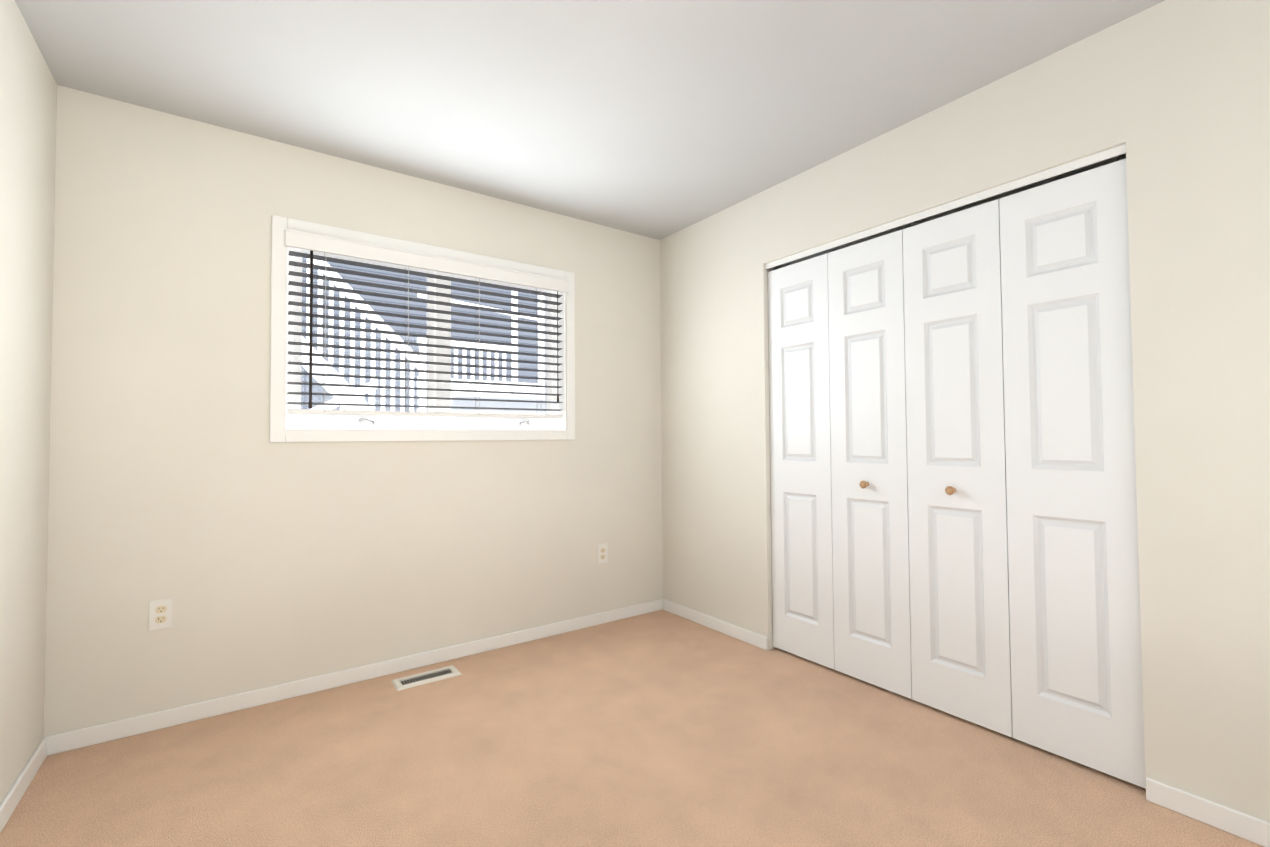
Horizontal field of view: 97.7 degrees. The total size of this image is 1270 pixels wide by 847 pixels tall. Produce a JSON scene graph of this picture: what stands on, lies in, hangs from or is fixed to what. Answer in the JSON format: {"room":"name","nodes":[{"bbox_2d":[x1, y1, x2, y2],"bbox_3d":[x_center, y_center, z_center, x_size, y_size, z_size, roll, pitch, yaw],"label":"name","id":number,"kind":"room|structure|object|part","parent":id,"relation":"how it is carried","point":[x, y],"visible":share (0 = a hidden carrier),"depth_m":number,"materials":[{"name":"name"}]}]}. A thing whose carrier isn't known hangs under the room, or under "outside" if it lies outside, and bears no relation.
{"room":"empty bedroom","nodes":[
{"label":"empty bedroom","id":0,"kind":"room"},
{"bbox_2d":[0,0,56,803],"bbox_3d":[-1.132,-0.078,0.516,0.140,2.440,3.873,1,-2,-36],"label":"wall","id":1,"kind":"structure","parent":0,"point":[28,100],"depth_m":1.76,"materials":[{"name":"beige paint"}]},
{"bbox_2d":[0,738,46,832],"bbox_3d":[-1.058,1.108,0.524,0.012,0.068,3.581,1,-2,-36],"label":"baseboard","id":2,"kind":"structure","parent":1,"relation":"attached to","point":[14,796],"depth_m":1.75,"materials":[{"name":"white wood"}]},
{"bbox_2d":[44,85,662,736],"bbox_3d":[-1.016,-0.016,2.898,2.831,2.440,0.140,1,-2,-36],"label":"wall","id":3,"kind":"structure","parent":0,"point":[218,517],"depth_m":2.38,"materials":[{"name":"beige paint"}]},
{"bbox_2d":[149,598,172,630],"bbox_3d":[-1.860,0.749,2.176,0.070,0.114,0.007,1,-2,-36],"label":"electrical outlet","id":4,"kind":"object","parent":3,"relation":"attached to","point":[161,614],"visible":1,"depth_m":2.17,"materials":[{"name":"white plastic"}]},
{"bbox_2d":[43,599,662,755],"bbox_3d":[-0.963,1.168,2.805,2.831,0.068,0.012,1,-2,-36],"label":"baseboard","id":5,"kind":"structure","parent":3,"relation":"attached to","point":[90,736],"depth_m":2.46,"materials":[{"name":"white wood"}]},
{"bbox_2d":[270,215,574,442],"bbox_3d":[-1.011,-0.405,2.903,1.506,0.992,0.156,1,-2,-36],"label":"window","id":6,"kind":"structure","parent":3,"relation":"in","point":[437,380],"depth_m":2.80,"materials":[{"name":"white plastic"}]},
{"bbox_2d":[347,418,374,425],"bbox_3d":[-1.322,-0.007,2.679,0.117,0.036,0.038,1,-2,-36],"label":"handle","id":7,"kind":"object","parent":6,"relation":"attached to","point":[360,423],"depth_m":2.68,"materials":[{"name":"white plastic"}]},
{"bbox_3d":[-1.043,-0.406,2.948,1.260,0.740,0.005,1,-2,-36],"label":"glass","id":8,"kind":"part","parent":6,"relation":"part of","materials":[{"name":"clear glass"}]},
{"bbox_3d":[-0.992,-0.048,2.872,1.372,0.020,0.050,1,-2,-36],"label":"window blind bottom rail","id":9,"kind":"part","parent":6,"relation":"part of","materials":[{"name":"white plastic"}]},
{"bbox_2d":[285,247,565,429],"bbox_3d":[-1.002,-0.405,2.891,1.411,0.897,0.092,1,-2,-36],"label":"liner","id":10,"kind":"object","parent":6,"relation":"attached to","point":[562,398],"visible":0.29,"depth_m":3.27,"materials":[{"name":"white plastic"}]},
{"bbox_2d":[518,421,536,426],"bbox_3d":[-0.616,0.001,3.187,0.117,0.036,0.038,1,-2,-36],"label":"handle","id":11,"kind":"object","parent":6,"relation":"attached to","point":[527,424],"depth_m":3.18,"materials":[{"name":"white plastic"}]},
{"bbox_2d":[597,544,607,563],"bbox_3d":[-0.196,0.791,3.372,0.070,0.114,0.007,1,-2,-36],"label":"electrical outlet","id":12,"kind":"object","parent":3,"relation":"attached to","point":[602,553],"visible":1,"depth_m":3.37,"materials":[{"name":"white plastic"}]},
{"bbox_2d":[15,0,1164,239],"bbox_3d":[0.065,-1.333,1.417,3.111,0.100,3.873,1,-2,-36],"label":"ceiling","id":13,"kind":"structure","parent":0,"point":[657,118],"depth_m":2.02,"materials":[{"name":"paint"}]},
{"bbox_2d":[0,609,1263,846],"bbox_3d":[0.376,1.209,1.560,3.831,0.100,3.873,1,-2,-36],"label":"floor","id":14,"kind":"structure","parent":0,"point":[662,727],"depth_m":1.87,"materials":[{"name":"carpet"}]},
{"bbox_2d":[391,665,461,690],"bbox_3d":[-0.977,1.192,2.607,0.290,0.008,0.120,1,-2,-36],"label":"air vent register","id":15,"kind":"object","parent":14,"relation":"on","point":[399,684],"visible":1,"depth_m":2.60,"materials":[{"name":"white metal"}]},
{"bbox_2d":[660,0,1269,822],"bbox_3d":[1.280,-0.050,2.251,0.140,2.440,3.873,1,-2,-36],"label":"wall","id":16,"kind":"structure","parent":0,"point":[1172,96],"depth_m":1.70,"materials":[{"name":"beige paint"}]},
{"bbox_2d":[663,599,767,649],"bbox_3d":[0.440,1.170,3.269,0.012,0.068,0.874,1,-2,-36],"label":"baseboard","id":17,"kind":"structure","parent":16,"relation":"attached to","point":[745,635],"depth_m":3.20,"materials":[{"name":"white wood"}]},
{"bbox_2d":[765,144,1145,788],"bbox_3d":[1.159,0.142,2.359,0.087,2.034,1.489,1,-2,-36],"label":"bifold closet door","id":18,"kind":"structure","parent":16,"relation":"in","point":[954,526],"depth_m":2.14,"materials":[{"name":"white painted wood"},{"name":"wood knobs"}]},
{"bbox_3d":[0.844,0.177,2.818,0.035,1.993,0.368,1,-2,-36],"label":"door","id":19,"kind":"part","parent":18,"relation":"part of","materials":[{"name":"white wood"}]},
{"bbox_3d":[1.032,0.274,2.492,0.038,0.036,0.036,1,-2,-36],"label":"door knob","id":20,"kind":"part","parent":18,"relation":"part of","materials":[{"name":"brown wood"}]},
{"bbox_3d":[1.061,0.168,2.517,0.035,1.993,0.368,1,-2,-36],"label":"door","id":21,"kind":"part","parent":18,"relation":"part of","materials":[{"name":"white wood"}]},
{"bbox_3d":[1.249,0.264,2.191,0.038,0.036,0.036,1,-2,-36],"label":"door knob","id":22,"kind":"part","parent":18,"relation":"part of","materials":[{"name":"brown wood"}]},
{"bbox_3d":[1.278,0.158,2.215,0.035,1.993,0.368,1,-2,-36],"label":"door","id":23,"kind":"part","parent":18,"relation":"part of","materials":[{"name":"white wood"}]},
{"bbox_3d":[1.495,0.148,1.914,0.035,1.993,0.368,1,-2,-36],"label":"door","id":24,"kind":"part","parent":18,"relation":"part of","materials":[{"name":"white wood"}]},
{"bbox_2d":[1146,778,1269,846],"bbox_3d":[1.922,1.104,1.210,0.012,0.068,1.212,1,-2,-36],"label":"baseboard","id":25,"kind":"structure","parent":16,"relation":"attached to","point":[1233,821],"depth_m":1.59,"materials":[{"name":"white wood"}]},
{"label":"outside","id":26,"kind":"structure","parent":0,"visible":0},
{"bbox_2d":[301,258,544,423],"bbox_3d":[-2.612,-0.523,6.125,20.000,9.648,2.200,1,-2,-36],"label":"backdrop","id":27,"kind":"structure","parent":26,"point":[387,382],"depth_m":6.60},
{"bbox_3d":[-0.990,-0.817,2.881,1.376,0.045,0.077,1,-2,-36],"label":"blind headrail","id":28,"kind":"object","parent":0,"visible":0},
{"bbox_2d":[308,250,312,407],"bbox_3d":[-1.460,-0.433,2.498,0.014,0.732,0.014,-2,-2,36],"label":"blind cord","id":29,"kind":"object","parent":28,"relation":"hanging from","point":[310,331],"depth_m":2.49,"materials":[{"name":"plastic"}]},
{"bbox_2d":[323,253,325,411],"bbox_3d":[-1.420,-0.429,2.543,0.002,0.752,0.002,1,-2,-36],"label":"blind cord","id":30,"kind":"object","parent":28,"relation":"hanging from","point":[324,253],"depth_m":2.55,"materials":[{"name":"grey plastic"}]},
{"bbox_2d":[405,267,408,410],"bbox_3d":[-1.127,-0.426,2.754,0.002,0.752,0.002,1,-2,-36],"label":"blind cord","id":31,"kind":"object","parent":28,"relation":"hanging from","point":[408,267],"depth_m":2.78,"materials":[{"name":"grey plastic"}]},
{"bbox_2d":[285,228,569,292],"bbox_3d":[-0.961,-0.809,2.841,1.412,0.075,0.021,1,-2,-36],"label":"blind valance","id":32,"kind":"object","parent":28,"relation":"attached to","point":[333,245],"visible":0.96,"depth_m":2.75,"materials":[{"name":"white plastic"}]},
{"bbox_2d":[475,369,475,412],"bbox_3d":[-0.864,-0.421,3.009,0.002,0.752,0.002,1,-2,-36],"label":"blind cord","id":33,"kind":"object","parent":28,"relation":"hanging from","point":[475,369],"depth_m":3.00,"materials":[{"name":"grey plastic"}]},
{"bbox_2d":[479,279,479,414],"bbox_3d":[-0.833,-0.422,2.966,0.002,0.752,0.002,1,-2,-36],"label":"blind cord","id":34,"kind":"object","parent":28,"relation":"hanging from","point":[479,279],"depth_m":2.96,"materials":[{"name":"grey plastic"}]},
{"bbox_2d":[557,291,558,401],"bbox_3d":[-0.450,-0.455,3.226,0.015,0.665,0.015,-1,-2,33],"label":"blind cord","id":35,"kind":"object","parent":28,"relation":"hanging from","point":[557,291],"depth_m":3.22,"materials":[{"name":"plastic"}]}
]}

